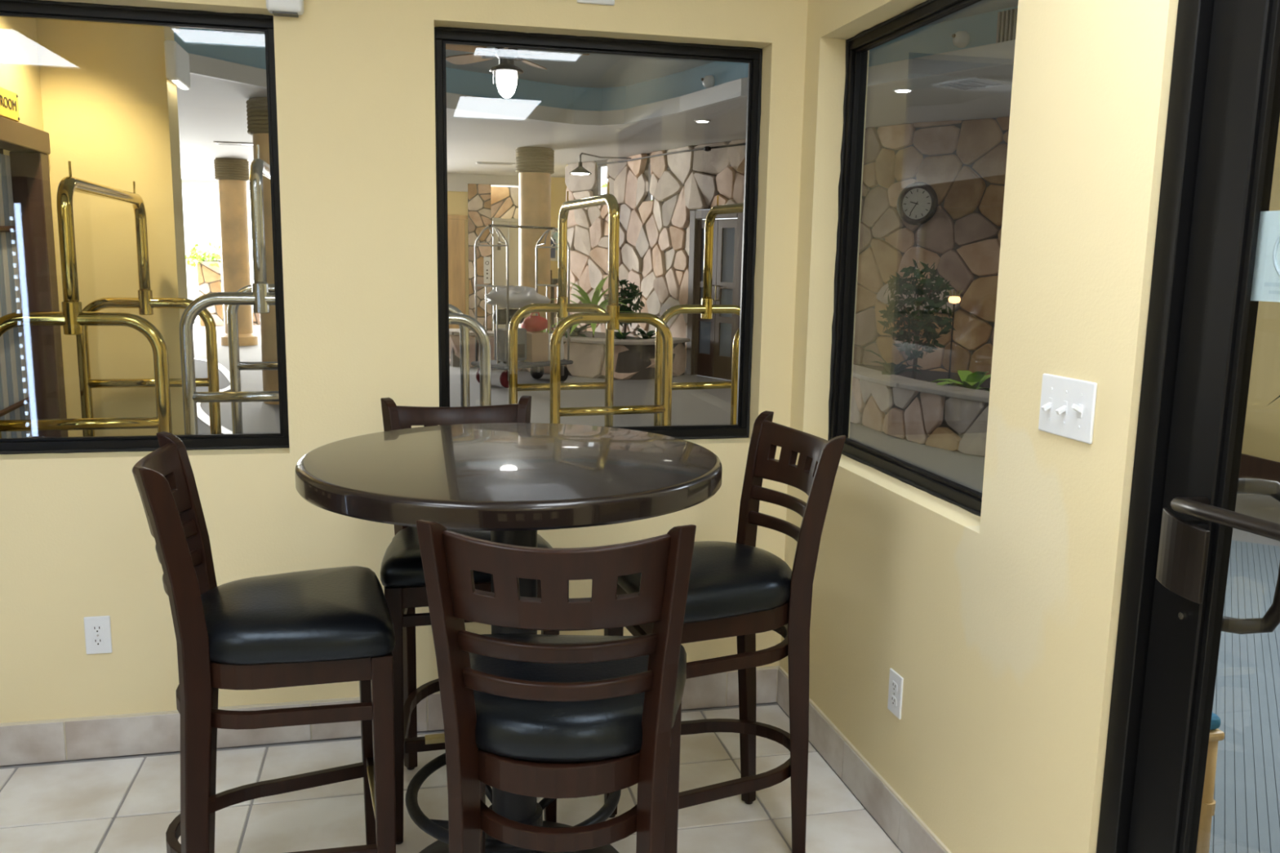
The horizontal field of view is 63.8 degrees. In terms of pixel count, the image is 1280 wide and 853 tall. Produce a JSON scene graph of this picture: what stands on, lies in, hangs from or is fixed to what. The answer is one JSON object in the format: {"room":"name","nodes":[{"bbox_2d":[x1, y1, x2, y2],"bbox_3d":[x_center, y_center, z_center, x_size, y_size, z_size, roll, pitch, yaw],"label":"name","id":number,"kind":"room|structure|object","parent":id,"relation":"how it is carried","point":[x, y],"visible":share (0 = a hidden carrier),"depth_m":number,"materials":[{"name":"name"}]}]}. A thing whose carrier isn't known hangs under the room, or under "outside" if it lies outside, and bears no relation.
{"room":"hotel breakfast room","nodes":[
{"label":"hotel breakfast room","id":0,"kind":"room"},
{"bbox_2d":[0,15,44,155],"bbox_3d":[-2.422,-0.629,3.708,0.140,2.950,1.785,-1,9,-13],"label":"wall","id":1,"kind":"structure","parent":0,"point":[20,73],"depth_m":4.08,"materials":[{"name":"yellow paint"}]},
{"bbox_2d":[0,86,19,121],"bbox_3d":[-2.343,-1.188,3.724,0.017,0.104,0.480,-1,9,-13],"label":"room sign","id":2,"kind":"object","parent":1,"relation":"attached to","point":[9,108],"visible":1,"depth_m":3.86,"materials":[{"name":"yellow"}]},
{"bbox_2d":[0,115,68,438],"bbox_3d":[-2.452,-0.173,3.956,0.175,1.968,0.940,-1,9,-13],"label":"door","id":3,"kind":"structure","parent":1,"relation":"in","point":[32,379],"depth_m":4.22,"materials":[{"name":"brown wood"}]},
{"bbox_2d":[35,17,187,436],"bbox_3d":[-2.286,-0.979,4.505,0.490,3.390,0.200,-1,9,-13],"label":"wall","id":4,"kind":"structure","parent":0,"point":[109,104],"depth_m":4.41,"materials":[{"name":"yellow paint"}]},
{"bbox_2d":[169,26,179,32],"bbox_3d":[-2.128,-1.809,4.392,0.240,0.170,0.280,-1,9,-13],"label":"trim","id":5,"kind":"structure","parent":4,"relation":"attached to","point":[175,28],"depth_m":4.51,"materials":[{"name":"white paint"}]},
{"bbox_2d":[164,40,190,89],"bbox_3d":[-2.014,-1.571,4.479,0.050,0.164,0.280,-1,9,-13],"label":"emergency light","id":6,"kind":"object","parent":4,"relation":"attached to","point":[176,58],"visible":1,"depth_m":4.37,"materials":[{"name":"white plastic"}]},
{"bbox_2d":[0,0,808,723],"bbox_3d":[-1.487,-0.324,2.958,4.360,2.620,0.160,-1,9,-13],"label":"wall","id":7,"kind":"structure","parent":0,"point":[355,79],"depth_m":3.02,"materials":[{"name":"beige paint"}]},
{"bbox_2d":[84,615,112,654],"bbox_3d":[-1.583,0.610,3.003,0.070,0.114,0.008,-1,9,-13],"label":"wall outlet","id":8,"kind":"object","parent":7,"relation":"attached to","point":[98,639],"visible":1,"depth_m":3.00,"materials":[{"name":"white plastic"}]},
{"bbox_2d":[91,624,103,633],"bbox_3d":[-1.582,0.591,2.998,0.033,0.025,0.002,-1,9,-13],"label":"socket","id":9,"kind":"object","parent":8,"relation":"attached to","point":[95,628],"depth_m":3.00,"materials":[{"name":"grey"}]},
{"bbox_2d":[92,637,104,646],"bbox_3d":[-1.583,0.629,3.004,0.033,0.025,0.002,-1,9,-13],"label":"socket","id":10,"kind":"object","parent":8,"relation":"attached to","point":[96,642],"depth_m":3.00,"materials":[{"name":"grey"}]},
{"bbox_2d":[0,0,289,454],"bbox_3d":[-1.550,-0.547,2.939,1.028,1.258,0.066,-1,9,-13],"label":"window","id":11,"kind":"structure","parent":7,"relation":"in","point":[41,9],"depth_m":2.98,"materials":[{"name":"black"}]},
{"bbox_2d":[266,0,303,17],"bbox_3d":[-0.974,-1.210,2.816,0.096,0.156,0.055,-1,9,-13],"label":"wall sensor","id":12,"kind":"object","parent":7,"relation":"attached to","point":[289,8],"visible":1,"depth_m":2.81,"materials":[{"name":"white plastic"}]},
{"bbox_2d":[0,666,779,765],"bbox_3d":[-1.569,0.921,3.058,4.200,0.128,0.010,-1,9,-13],"label":"baseboard","id":13,"kind":"structure","parent":7,"relation":"attached to","point":[29,742],"depth_m":3.09,"materials":[{"name":"beige tile"}]},
{"bbox_2d":[577,0,614,5],"bbox_3d":[-0.129,-1.311,3.014,0.112,0.136,0.016,-1,9,-13],"label":"wall plate","id":14,"kind":"object","parent":7,"relation":"attached to","point":[591,2],"visible":1,"depth_m":3.02,"materials":[{"name":"white plastic"}]},
{"bbox_2d":[434,26,762,439],"bbox_3d":[-0.127,-0.574,3.263,1.029,1.258,0.065,-1,9,-13],"label":"window","id":15,"kind":"structure","parent":7,"relation":"in","point":[443,36],"depth_m":3.21,"materials":[{"name":"black metal"}]},
{"bbox_2d":[467,183,491,331],"bbox_3d":[-2.930,-3.001,18.781,0.410,2.780,0.301,-1,9,-13],"label":"wall pier","id":16,"kind":"object","parent":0,"point":[479,202],"visible":0.77,"depth_m":18.62,"materials":[{"name":"brown stone"}]},
{"bbox_2d":[484,257,490,283],"bbox_3d":[-2.778,-2.841,18.689,0.120,0.480,0.026,-1,9,-13],"label":"panel","id":17,"kind":"object","parent":16,"relation":"attached to","point":[486,260],"visible":1,"depth_m":18.68,"materials":[{"name":"white"}]},
{"bbox_2d":[490,186,519,331],"bbox_3d":[-2.504,-3.084,19.339,0.670,2.780,0.109,-1,9,-13],"label":"wall","id":18,"kind":"structure","parent":0,"point":[504,200],"depth_m":19.14,"materials":[{"name":"brown stone"}]},
{"bbox_2d":[492,217,519,331],"bbox_3d":[-2.482,-2.808,19.421,0.600,2.210,0.130,-1,9,-13],"label":"door","id":19,"kind":"structure","parent":18,"relation":"in","point":[511,234],"depth_m":19.33,"materials":[{"name":"beige wood"}]},
{"bbox_2d":[447,177,566,315],"bbox_3d":[-2.623,-3.099,18.888,3.300,2.950,0.200,-1,9,-13],"label":"wall","id":20,"kind":"structure","parent":0,"point":[457,201],"depth_m":18.79,"materials":[{"name":"paint"}]},
{"bbox_2d":[447,214,467,328],"bbox_3d":[-3.564,-2.700,18.571,0.910,2.210,0.118,-1,9,-13],"label":"door","id":21,"kind":"structure","parent":20,"relation":"in","point":[456,232],"depth_m":18.60,"materials":[{"name":"brown wood"}]},
{"bbox_2d":[447,173,519,191],"bbox_3d":[-3.086,-4.392,18.561,2.300,0.309,0.250,-1,9,-13],"label":"trim","id":22,"kind":"structure","parent":20,"relation":"attached to","point":[455,182],"depth_m":18.45,"materials":[{"name":"white paint"}]},
{"bbox_2d":[550,227,558,261],"bbox_3d":[-1.392,-3.364,19.002,0.560,0.600,0.030,-1,9,-13],"label":"poster","id":23,"kind":"object","parent":20,"relation":"attached to","point":[555,236],"visible":0.08,"depth_m":18.95,"materials":[{"name":"white paper"}]},
{"bbox_2d":[550,239,555,257],"bbox_3d":[-1.656,-3.272,18.909,0.200,0.340,0.032,-1,9,-13],"label":"sign plate","id":24,"kind":"object","parent":23,"relation":"attached to","point":[552,244],"visible":0.36,"depth_m":18.92,"materials":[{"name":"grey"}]},
{"bbox_2d":[552,231,558,249],"bbox_3d":[-1.403,-3.421,18.977,0.430,0.320,0.004,-1,9,-13],"label":"print","id":25,"kind":"object","parent":23,"relation":"attached to","point":[555,236],"depth_m":18.93},
{"bbox_2d":[173,0,1017,186],"bbox_3d":[-1.608,-3.344,9.880,15.100,0.462,26.500,-1,9,-13],"label":"ceiling","id":26,"kind":"structure","parent":0,"point":[593,104],"depth_m":10.42,"materials":[{"name":"grey paint"}]},
{"bbox_2d":[181,180,249,191],"bbox_3d":[-8.474,-5.062,21.684,6.800,0.180,0.200,-1,9,-13],"label":"trim","id":27,"kind":"structure","parent":26,"relation":"attached to","point":[186,184],"depth_m":21.43,"materials":[{"name":"white paint"}]},
{"bbox_2d":[213,141,253,146],"bbox_3d":[-5.445,-3.836,13.957,0.600,0.013,0.280,-1,9,-13],"label":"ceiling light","id":28,"kind":"object","parent":26,"relation":"in","point":[215,142],"visible":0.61,"depth_m":13.89,"materials":[{"name":"white paint"}]},
{"bbox_2d":[475,161,515,165],"bbox_3d":[-2.277,-4.142,16.195,0.600,0.013,0.240,-1,9,-13],"label":"ceiling vent","id":29,"kind":"object","parent":26,"relation":"in","point":[477,162],"visible":0.98,"depth_m":16.14,"materials":[{"name":"white paint"}]},
{"bbox_2d":[445,44,589,97],"bbox_3d":[-1.056,-2.958,8.262,1.290,0.605,1.259,-1,9,-13],"label":"ceiling fan","id":30,"kind":"object","parent":26,"relation":"hanging from","point":[506,72],"visible":0.83,"depth_m":8.26,"materials":[{"name":"brown metal"}]},
{"bbox_2d":[489,63,523,74],"bbox_3d":[-1.079,-2.897,8.309,0.274,0.062,0.274,-1,9,-13],"label":"hood","id":31,"kind":"object","parent":30,"relation":"attached to","point":[501,68],"depth_m":8.24,"materials":[{"name":"brown metal"}]},
{"bbox_2d":[701,75,715,88],"bbox_3d":[0.644,-3.304,9.849,0.098,0.124,0.124,-4,10,-26],"label":"sensor","id":32,"kind":"object","parent":26,"relation":"attached to","point":[708,81],"visible":0.93,"depth_m":9.81,"materials":[{"name":"white plastic"}]},
{"bbox_2d":[893,88,913,93],"bbox_3d":[2.229,-2.845,8.716,0.170,0.015,0.170,-1,9,-13],"label":"recessed light","id":33,"kind":"object","parent":26,"relation":"in","point":[900,90],"visible":1,"depth_m":8.68,"materials":[{"name":"white plastic"}]},
{"bbox_2d":[951,31,969,48],"bbox_3d":[2.448,-2.972,7.881,0.098,0.124,0.124,-5,11,-34],"label":"sensor","id":34,"kind":"object","parent":26,"relation":"attached to","point":[961,39],"visible":1,"depth_m":7.85,"materials":[{"name":"white plastic"}]},
{"bbox_2d":[931,76,1011,91],"bbox_3d":[2.683,-2.775,8.333,0.440,0.013,0.440,-6,11,-35],"label":"ceiling vent","id":35,"kind":"object","parent":26,"relation":"in","point":[999,83],"visible":1,"depth_m":8.31,"materials":[{"name":"metal"}]},
{"bbox_2d":[995,8,1017,43],"bbox_3d":[2.765,-2.929,7.495,0.018,0.240,0.380,-5,11,-34],"label":"ceiling vent","id":36,"kind":"object","parent":26,"relation":"in","point":[1006,20],"visible":0.29,"depth_m":7.58,"materials":[{"name":"grey"}]},
{"bbox_2d":[0,322,1279,852],"bbox_3d":[-2.104,-0.149,10.299,16.000,0.100,26.500,-1,9,-13],"label":"floor","id":37,"kind":"structure","parent":0,"point":[121,804],"depth_m":2.90,"materials":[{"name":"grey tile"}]},
{"bbox_2d":[0,160,221,438],"bbox_3d":[-1.963,-0.053,3.889,0.551,1.770,1.286,-1,10,-15],"label":"luggage cart","id":38,"kind":"object","parent":37,"relation":"on","point":[76,321],"visible":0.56,"depth_m":3.37,"materials":[{"name":"gold metal"}]},
{"bbox_2d":[61,301,83,334],"bbox_3d":[-1.815,-0.347,3.289,0.056,0.105,0.056,-1,10,-15],"label":"socket","id":39,"kind":"object","parent":38,"relation":"attached to","point":[72,313],"depth_m":3.27,"materials":[{"name":"gold metal"}]},
{"bbox_2d":[137,289,153,315],"bbox_3d":[-2.098,-0.527,4.363,0.056,0.105,0.056,-1,10,-15],"label":"socket","id":40,"kind":"object","parent":38,"relation":"attached to","point":[145,300],"depth_m":4.34,"materials":[{"name":"gold metal"}]},
{"bbox_2d":[185,241,224,326],"bbox_3d":[-8.770,-2.901,20.894,0.810,1.697,0.581,-1,9,-13],"label":"stone pot","id":41,"kind":"object","parent":37,"relation":"on","point":[209,271],"visible":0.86,"depth_m":20.72,"materials":[{"name":"brown"}]},
{"bbox_2d":[194,357,232,434],"bbox_3d":[-6.071,-0.288,10.358,5.296,0.012,10.016,-1,9,-13],"label":"carpet","id":42,"kind":"object","parent":37,"relation":"on","point":[201,365],"visible":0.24,"depth_m":11.42,"materials":[{"name":"grey carpet"}]},
{"bbox_2d":[178,144,279,435],"bbox_3d":[-1.476,-0.150,4.228,0.551,1.870,1.231,-1,9,-13],"label":"luggage cart","id":43,"kind":"object","parent":37,"relation":"on","point":[260,294],"visible":0.35,"depth_m":3.63,"materials":[{"name":"grey metal"}]},
{"bbox_2d":[252,283,269,313],"bbox_3d":[-1.346,-0.456,3.650,0.056,0.105,0.056,-1,9,-13],"label":"socket","id":44,"kind":"object","parent":43,"relation":"attached to","point":[260,294],"depth_m":3.63,"materials":[{"name":"metal"}]},
{"bbox_2d":[213,157,257,346],"bbox_3d":[-6.525,-2.795,16.585,0.574,2.950,0.574,-1,9,-13],"label":"column","id":45,"kind":"structure","parent":37,"relation":"on","point":[232,175],"depth_m":16.39,"materials":[{"name":"beige paint"}]},
{"bbox_2d":[252,305,260,324],"bbox_3d":[-7.774,-2.423,21.641,1.550,0.550,0.339,-1,9,-13],"label":"stone wall","id":46,"kind":"structure","parent":37,"relation":"on","point":[256,318],"depth_m":21.48,"materials":[{"name":"brown"}]},
{"bbox_2d":[245,97,279,404],"bbox_3d":[-3.572,-1.708,10.221,0.529,2.950,0.529,-1,9,-13],"label":"column","id":47,"kind":"structure","parent":37,"relation":"on","point":[257,122],"depth_m":9.97,"materials":[{"name":"beige paint"}]},
{"bbox_2d":[132,431,395,852],"bbox_3d":[-0.800,0.577,2.241,0.494,1.096,0.452,-2,10,-19],"label":"bar chair","id":48,"kind":"object","parent":37,"relation":"on","point":[326,625],"visible":1,"depth_m":2.08,"materials":[{"name":"brown wood"}]},
{"bbox_2d":[200,565,395,665],"bbox_3d":[-0.764,0.396,2.223,0.424,0.088,0.452,-2,10,-19],"label":"seat cushion","id":49,"kind":"object","parent":48,"relation":"on","point":[335,615],"depth_m":2.08,"materials":[{"name":"black leather"}]},
{"bbox_2d":[448,328,460,367],"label":"stone planter","id":50,"kind":"object","parent":37,"relation":"on","point":[454,334],"depth_m":13.99,"materials":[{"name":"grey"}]},
{"bbox_2d":[380,395,559,844],"bbox_3d":[-0.477,0.490,2.814,0.452,1.096,0.494,-1,10,-15],"label":"bar chair","id":51,"kind":"object","parent":37,"relation":"on","point":[402,572],"visible":0.33,"depth_m":2.63,"materials":[{"name":"brown wood"}]},
{"bbox_2d":[380,526,551,587],"bbox_3d":[-0.465,0.316,2.752,0.452,0.088,0.424,-1,10,-15],"label":"seat cushion","id":52,"kind":"object","parent":51,"relation":"on","point":[402,566],"depth_m":2.55,"materials":[{"name":"black leather"}]},
{"bbox_2d":[448,303,491,406],"bbox_3d":[-0.981,-0.160,4.504,0.551,1.820,1.104,-1,10,-14],"label":"luggage cart","id":53,"kind":"object","parent":37,"relation":"on","point":[465,322],"visible":0.09,"depth_m":4.09,"materials":[{"name":"grey metal"}]},
{"bbox_2d":[469,330,479,368],"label":"stone planter","id":54,"kind":"object","parent":37,"relation":"on","point":[472,335],"depth_m":13.89,"materials":[{"name":"brown"}]},
{"bbox_2d":[294,422,722,852],"bbox_3d":[-0.289,0.585,2.364,0.922,1.060,0.922,-1,9,-13],"label":"bar table","id":55,"kind":"object","parent":37,"relation":"on","point":[513,482],"visible":0.7,"depth_m":2.12,"materials":[{"name":"brown wood"}]},
{"bbox_2d":[471,223,573,387],"bbox_3d":[-1.389,-1.436,12.193,0.620,1.859,1.100,10,13,42],"label":"trolley","id":56,"kind":"object","parent":37,"relation":"on","point":[537,370],"visible":0.75,"depth_m":12.04,"materials":[{"name":"grey metal"}]},
{"bbox_2d":[493,324,526,363],"bbox_3d":[-1.515,-0.974,12.046,0.228,0.448,0.340,10,13,42],"label":"suitcase","id":57,"kind":"object","parent":56,"relation":"on","point":[502,332],"visible":0.62,"depth_m":11.97,"materials":[{"name":"grey fabric"}]},
{"bbox_2d":[492,308,524,324],"bbox_3d":[-1.542,-1.291,12.054,0.172,0.184,0.400,10,13,42],"label":"duffel bag","id":58,"kind":"object","parent":57,"relation":"on","point":[502,313],"visible":0.7,"depth_m":11.94,"materials":[{"name":"grey fabric"}]},
{"bbox_2d":[484,285,551,308],"bbox_3d":[-1.512,-1.519,12.036,0.648,0.264,0.851,10,13,42],"label":"plastic bag","id":59,"kind":"object","parent":56,"relation":"on","point":[519,296],"visible":0.94,"depth_m":11.83,"materials":[{"name":"plastic"}]},
{"bbox_2d":[524,331,548,362],"bbox_3d":[-1.293,-0.959,12.309,0.300,0.342,0.261,10,13,42],"label":"cardboard box","id":60,"kind":"object","parent":56,"relation":"on","point":[537,342],"visible":0.68,"depth_m":12.19,"materials":[{"name":"beige"}]},
{"bbox_2d":[520,312,547,331],"bbox_3d":[-1.262,-1.257,12.333,0.255,0.238,0.360,10,13,42],"label":"bag","id":61,"kind":"object","parent":60,"relation":"on","point":[531,323],"visible":0.94,"depth_m":12.24,"materials":[{"name":"red fabric"}]},
{"bbox_2d":[548,324,564,360],"bbox_3d":[-1.055,-1.020,12.452,0.147,0.425,0.252,10,13,42],"label":"tote bag","id":62,"kind":"object","parent":56,"relation":"on","point":[550,333],"visible":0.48,"depth_m":12.43,"materials":[{"name":"white fabric"}]},
{"bbox_2d":[515,146,554,331],"bbox_3d":[-1.449,-2.307,14.144,0.529,2.950,0.529,-1,9,-13],"label":"column","id":63,"kind":"structure","parent":37,"relation":"on","point":[535,166],"depth_m":13.88,"materials":[{"name":"beige paint"}]},
{"bbox_2d":[550,270,551,330],"bbox_3d":[-1.766,-2.191,18.602,0.290,1.280,0.420,-1,9,-13],"label":"cabinet","id":64,"kind":"object","parent":37,"relation":"on","point":[550,270],"visible":0.14,"depth_m":18.39,"materials":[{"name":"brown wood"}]},
{"bbox_2d":[415,520,696,852],"bbox_3d":[-0.137,0.653,1.848,0.452,1.096,0.494,1,9,0],"label":"bar chair","id":65,"kind":"object","parent":37,"relation":"on","point":[544,716],"visible":1,"depth_m":1.65,"materials":[{"name":"brown wood"}]},
{"bbox_2d":[469,634,686,763],"bbox_3d":[-0.134,0.468,1.854,0.452,0.088,0.424,1,9,0],"label":"seat cushion","id":66,"kind":"object","parent":65,"relation":"on","point":[633,728],"depth_m":1.68,"materials":[{"name":"black leather"}]},
{"bbox_2d":[551,278,563,330],"bbox_3d":[-1.393,-2.112,18.656,0.440,1.120,0.628,-1,9,-13],"label":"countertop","id":67,"kind":"structure","parent":37,"relation":"on","point":[554,281],"depth_m":18.38,"materials":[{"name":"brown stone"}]},
{"bbox_2d":[562,331,605,378],"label":"stone planter","id":68,"kind":"object","parent":37,"relation":"on","point":[588,354],"depth_m":13.02,"materials":[{"name":"brown"}]},
{"bbox_2d":[551,323,599,337],"bbox_3d":[-0.842,-1.253,13.464,0.689,0.392,0.736,6,10,26],"label":"leafy plant","id":69,"kind":"object","parent":68,"relation":"on","point":[576,331],"visible":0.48,"depth_m":13.50,"materials":[{"name":"green plant"}]},
{"bbox_2d":[549,275,635,337],"bbox_3d":[-0.610,-1.532,13.585,1.360,0.911,1.388,-1,9,-13],"label":"bromeliad","id":70,"kind":"object","parent":68,"relation":"on","point":[596,298],"visible":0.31,"depth_m":13.40,"materials":[{"name":"green plant"}]},
{"bbox_2d":[508,182,672,426],"bbox_3d":[-0.260,-0.201,4.854,0.551,1.815,1.020,-2,10,-19],"label":"luggage cart","id":71,"kind":"object","parent":37,"relation":"on","point":[611,317],"visible":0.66,"depth_m":4.50,"materials":[{"name":"gold metal"}]},
{"bbox_2d":[556,297,568,318],"bbox_3d":[-0.392,-0.603,5.201,0.056,0.105,0.056,-2,10,-19],"label":"socket","id":72,"kind":"object","parent":71,"relation":"attached to","point":[562,302],"depth_m":5.18,"materials":[{"name":"gold metal"}]},
{"bbox_2d":[606,304,619,329],"bbox_3d":[-0.115,-0.467,4.398,0.056,0.105,0.056,-2,10,-19],"label":"socket","id":73,"kind":"object","parent":71,"relation":"attached to","point":[612,310],"depth_m":4.37,"materials":[{"name":"gold metal"}]},
{"bbox_2d":[613,335,655,379],"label":"stone planter","id":74,"kind":"object","parent":37,"relation":"on","point":[634,358],"depth_m":12.88,"materials":[{"name":"brown"}]},
{"bbox_2d":[613,331,634,339],"bbox_3d":[-0.234,-1.127,13.373,0.413,0.196,0.490,-1,9,-13],"label":"plant","id":75,"kind":"object","parent":74,"relation":"on","point":[616,334],"visible":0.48,"depth_m":13.40,"materials":[{"name":"green plant"}]},
{"bbox_2d":[604,279,645,339],"bbox_3d":[-0.205,-1.588,14.125,0.592,0.864,0.539,-1,9,-13],"label":"shrub","id":76,"kind":"object","parent":74,"relation":"on","point":[634,293],"visible":0.56,"depth_m":14.04,"materials":[{"name":"green plant"}]},
{"bbox_2d":[632,328,655,339],"bbox_3d":[0.095,-1.158,13.440,0.491,0.247,0.416,-4,10,-27],"label":"plant","id":77,"kind":"object","parent":74,"relation":"on","point":[645,335],"visible":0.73,"depth_m":13.41,"materials":[{"name":"green plant"}]},
{"bbox_2d":[672,337,690,377],"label":"stone planter","id":78,"kind":"object","parent":37,"relation":"on","point":[678,344],"depth_m":13.36,"materials":[{"name":"brown"}]},
{"bbox_2d":[653,195,743,426],"bbox_3d":[0.489,-0.185,4.859,0.551,1.808,1.027,-3,10,-21],"label":"luggage cart","id":79,"kind":"object","parent":37,"relation":"on","point":[706,308],"visible":0.21,"depth_m":5.14,"materials":[{"name":"gold metal"}]},
{"bbox_2d":[701,297,712,319],"bbox_3d":[0.339,-0.597,5.202,0.056,0.105,0.056,-3,10,-21],"label":"socket","id":80,"kind":"object","parent":79,"relation":"attached to","point":[707,303],"depth_m":5.18,"materials":[{"name":"gold metal"}]},
{"bbox_2d":[604,410,845,852],"bbox_3d":[0.198,0.539,2.589,0.494,1.096,0.452,-2,10,-19],"label":"bar chair","id":81,"kind":"object","parent":37,"relation":"on","point":[743,590],"visible":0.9,"depth_m":2.49,"materials":[{"name":"brown wood"}]},
{"bbox_2d":[617,541,791,623],"bbox_3d":[0.169,0.360,2.549,0.424,0.088,0.452,-2,10,-19],"label":"seat cushion","id":82,"kind":"object","parent":81,"relation":"on","point":[740,580],"depth_m":2.41,"materials":[{"name":"black leather"}]},
{"bbox_2d":[849,363,991,457],"bbox_3d":[3.030,-0.248,9.653,2.070,0.485,3.983,-1,9,-13],"label":"stone planter","id":83,"kind":"object","parent":37,"relation":"on","point":[921,411],"visible":0.38,"depth_m":8.70,"materials":[{"name":"brown"}]},
{"bbox_2d":[860,348,922,374],"bbox_3d":[2.377,-0.551,9.682,0.465,0.336,0.692,-3,10,-25],"label":"leaf plant","id":84,"kind":"object","parent":83,"relation":"on","point":[891,368],"visible":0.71,"depth_m":9.67,"materials":[{"name":"green plant"}]},
{"bbox_2d":[877,258,955,379],"bbox_3d":[2.582,-0.965,9.582,0.722,1.190,0.679,-1,9,-13],"label":"shrub","id":85,"kind":"object","parent":83,"relation":"on","point":[935,303],"visible":1,"depth_m":9.48,"materials":[{"name":"green plant"}]},
{"bbox_2d":[946,289,962,385],"bbox_3d":[2.838,-0.786,9.355,0.148,0.916,0.150,-1,9,-13],"label":"garden lamp","id":86,"kind":"object","parent":83,"relation":"on","point":[953,300],"visible":0.98,"depth_m":9.31,"materials":[{"name":"brown metal"}]},
{"bbox_2d":[932,370,991,391],"bbox_3d":[2.780,-0.361,8.766,0.628,0.268,0.584,-1,9,-13],"label":"leaf plant","id":87,"kind":"object","parent":83,"relation":"in","point":[970,380],"visible":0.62,"depth_m":8.76,"materials":[{"name":"green plant"}]},
{"bbox_2d":[1208,540,1279,852],"bbox_3d":[2.160,0.886,4.050,0.770,0.011,4.049,6,11,29],"label":"entrance mat","id":88,"kind":"object","parent":37,"relation":"on","point":[1246,819],"visible":0.32,"depth_m":3.47,"materials":[{"name":"grey"}]},
{"bbox_2d":[1195,712,1224,852],"bbox_3d":[1.144,0.655,2.563,0.366,0.884,0.444,-1,9,-13],"label":"rattan chair","id":89,"kind":"object","parent":88,"relation":"on","point":[1208,803],"visible":0.15,"depth_m":2.42,"materials":[{"name":"brown wood"}]},
{"bbox_2d":[1209,712,1220,729],"bbox_3d":[1.153,0.669,2.527,0.350,0.036,0.350,-1,9,-13],"label":"cushion","id":90,"kind":"object","parent":89,"relation":"on","point":[1215,721],"depth_m":2.39,"materials":[{"name":"blue fabric"}]},
{"bbox_2d":[564,116,1009,375],"bbox_3d":[1.556,-2.032,12.785,0.795,2.950,9.091,-7,12,-40],"label":"stone wall","id":91,"kind":"structure","parent":0,"point":[964,162],"depth_m":11.17,"materials":[{"name":"brown stone"}]},
{"bbox_2d":[568,152,631,174],"bbox_3d":[-0.439,-3.223,12.685,0.262,0.355,1.796,4,10,19],"label":"wall lamp","id":92,"kind":"object","parent":91,"relation":"attached to","point":[580,170],"visible":1,"depth_m":11.96,"materials":[{"name":"brown metal"}]},
{"bbox_2d":[596,142,745,164],"bbox_3d":[0.361,-3.627,13.706,0.150,0.024,3.845,-5,11,-32],"label":"conduit","id":93,"kind":"object","parent":91,"relation":"attached to","point":[742,144],"visible":0.91,"depth_m":13.52,"materials":[{"name":"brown metal"}]},
{"bbox_2d":[685,209,743,380],"bbox_3d":[0.978,-1.672,13.062,0.143,2.130,1.035,-6,11,-36],"label":"door","id":94,"kind":"structure","parent":91,"relation":"in","point":[709,347],"depth_m":13.07,"materials":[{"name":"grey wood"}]},
{"bbox_2d":[897,182,937,225],"bbox_3d":[2.897,-2.331,10.750,0.444,0.444,0.060,8,12,38],"label":"wall clock","id":95,"kind":"object","parent":91,"relation":"attached to","point":[917,202],"visible":1,"depth_m":10.74,"materials":[{"name":"black"}]},
{"bbox_2d":[780,0,1178,852],"bbox_3d":[1.198,0.100,0.652,0.160,2.620,5.600,-1,9,-13],"label":"wall","id":96,"kind":"structure","parent":0,"point":[999,626],"depth_m":2.11,"materials":[{"name":"beige paint"}]},
{"bbox_2d":[777,666,951,852],"bbox_3d":[0.651,1.010,2.754,0.010,0.128,1.604,-1,9,-13],"label":"baseboard","id":97,"kind":"structure","parent":96,"relation":"attached to","point":[900,822],"depth_m":2.83,"materials":[{"name":"beige"}]},
{"bbox_2d":[887,668,903,719],"bbox_3d":[0.664,0.696,2.675,0.008,0.114,0.070,-1,9,-13],"label":"wall outlet","id":98,"kind":"object","parent":96,"relation":"attached to","point":[895,681],"visible":1,"depth_m":2.67,"materials":[{"name":"white plastic"}]},
{"bbox_2d":[890,694,897,706],"bbox_3d":[0.661,0.715,2.678,0.002,0.025,0.033,-1,9,-13],"label":"socket","id":99,"kind":"object","parent":98,"relation":"attached to","point":[893,697],"depth_m":2.68,"materials":[{"name":"grey"}]},
{"bbox_2d":[891,680,897,693],"bbox_3d":[0.661,0.676,2.672,0.002,0.025,0.033,-1,9,-13],"label":"socket","id":100,"kind":"object","parent":98,"relation":"attached to","point":[894,683],"depth_m":2.67,"materials":[{"name":"grey"}]},
{"bbox_2d":[827,0,982,516],"bbox_3d":[0.755,-0.467,2.703,0.065,1.258,1.056,-1,9,-13],"label":"window","id":101,"kind":"structure","parent":96,"relation":"in","point":[928,11],"depth_m":3.12,"materials":[{"name":"black metal"}]},
{"bbox_2d":[1038,373,1097,444],"bbox_3d":[0.804,-0.036,1.958,0.024,0.114,0.162,-1,9,-13],"label":"light switch","id":102,"kind":"object","parent":96,"relation":"attached to","point":[1067,405],"visible":1,"depth_m":1.95,"materials":[{"name":"white plastic"}]},
{"bbox_2d":[1096,0,1279,852],"bbox_3d":[1.018,0.196,1.291,0.279,2.219,1.116,0,9,-7],"label":"door","id":103,"kind":"structure","parent":96,"relation":"in","point":[1216,255],"depth_m":1.69,"materials":[{"name":"black metal"}]},
{"bbox_2d":[1241,117,1279,462],"bbox_3d":[5.278,-0.403,3.171,0.150,2.950,9.600,-1,9,-13],"label":"wall","id":104,"kind":"structure","parent":0,"point":[1261,436],"depth_m":7.08,"materials":[{"name":"paint"}]},
{"bbox_2d":[1238,453,1279,483],"bbox_3d":[5.171,0.951,3.372,0.019,0.210,9.600,-1,9,-13],"label":"baseboard","id":105,"kind":"structure","parent":104,"relation":"attached to","point":[1251,467],"depth_m":7.14,"materials":[{"name":"brown wood"}]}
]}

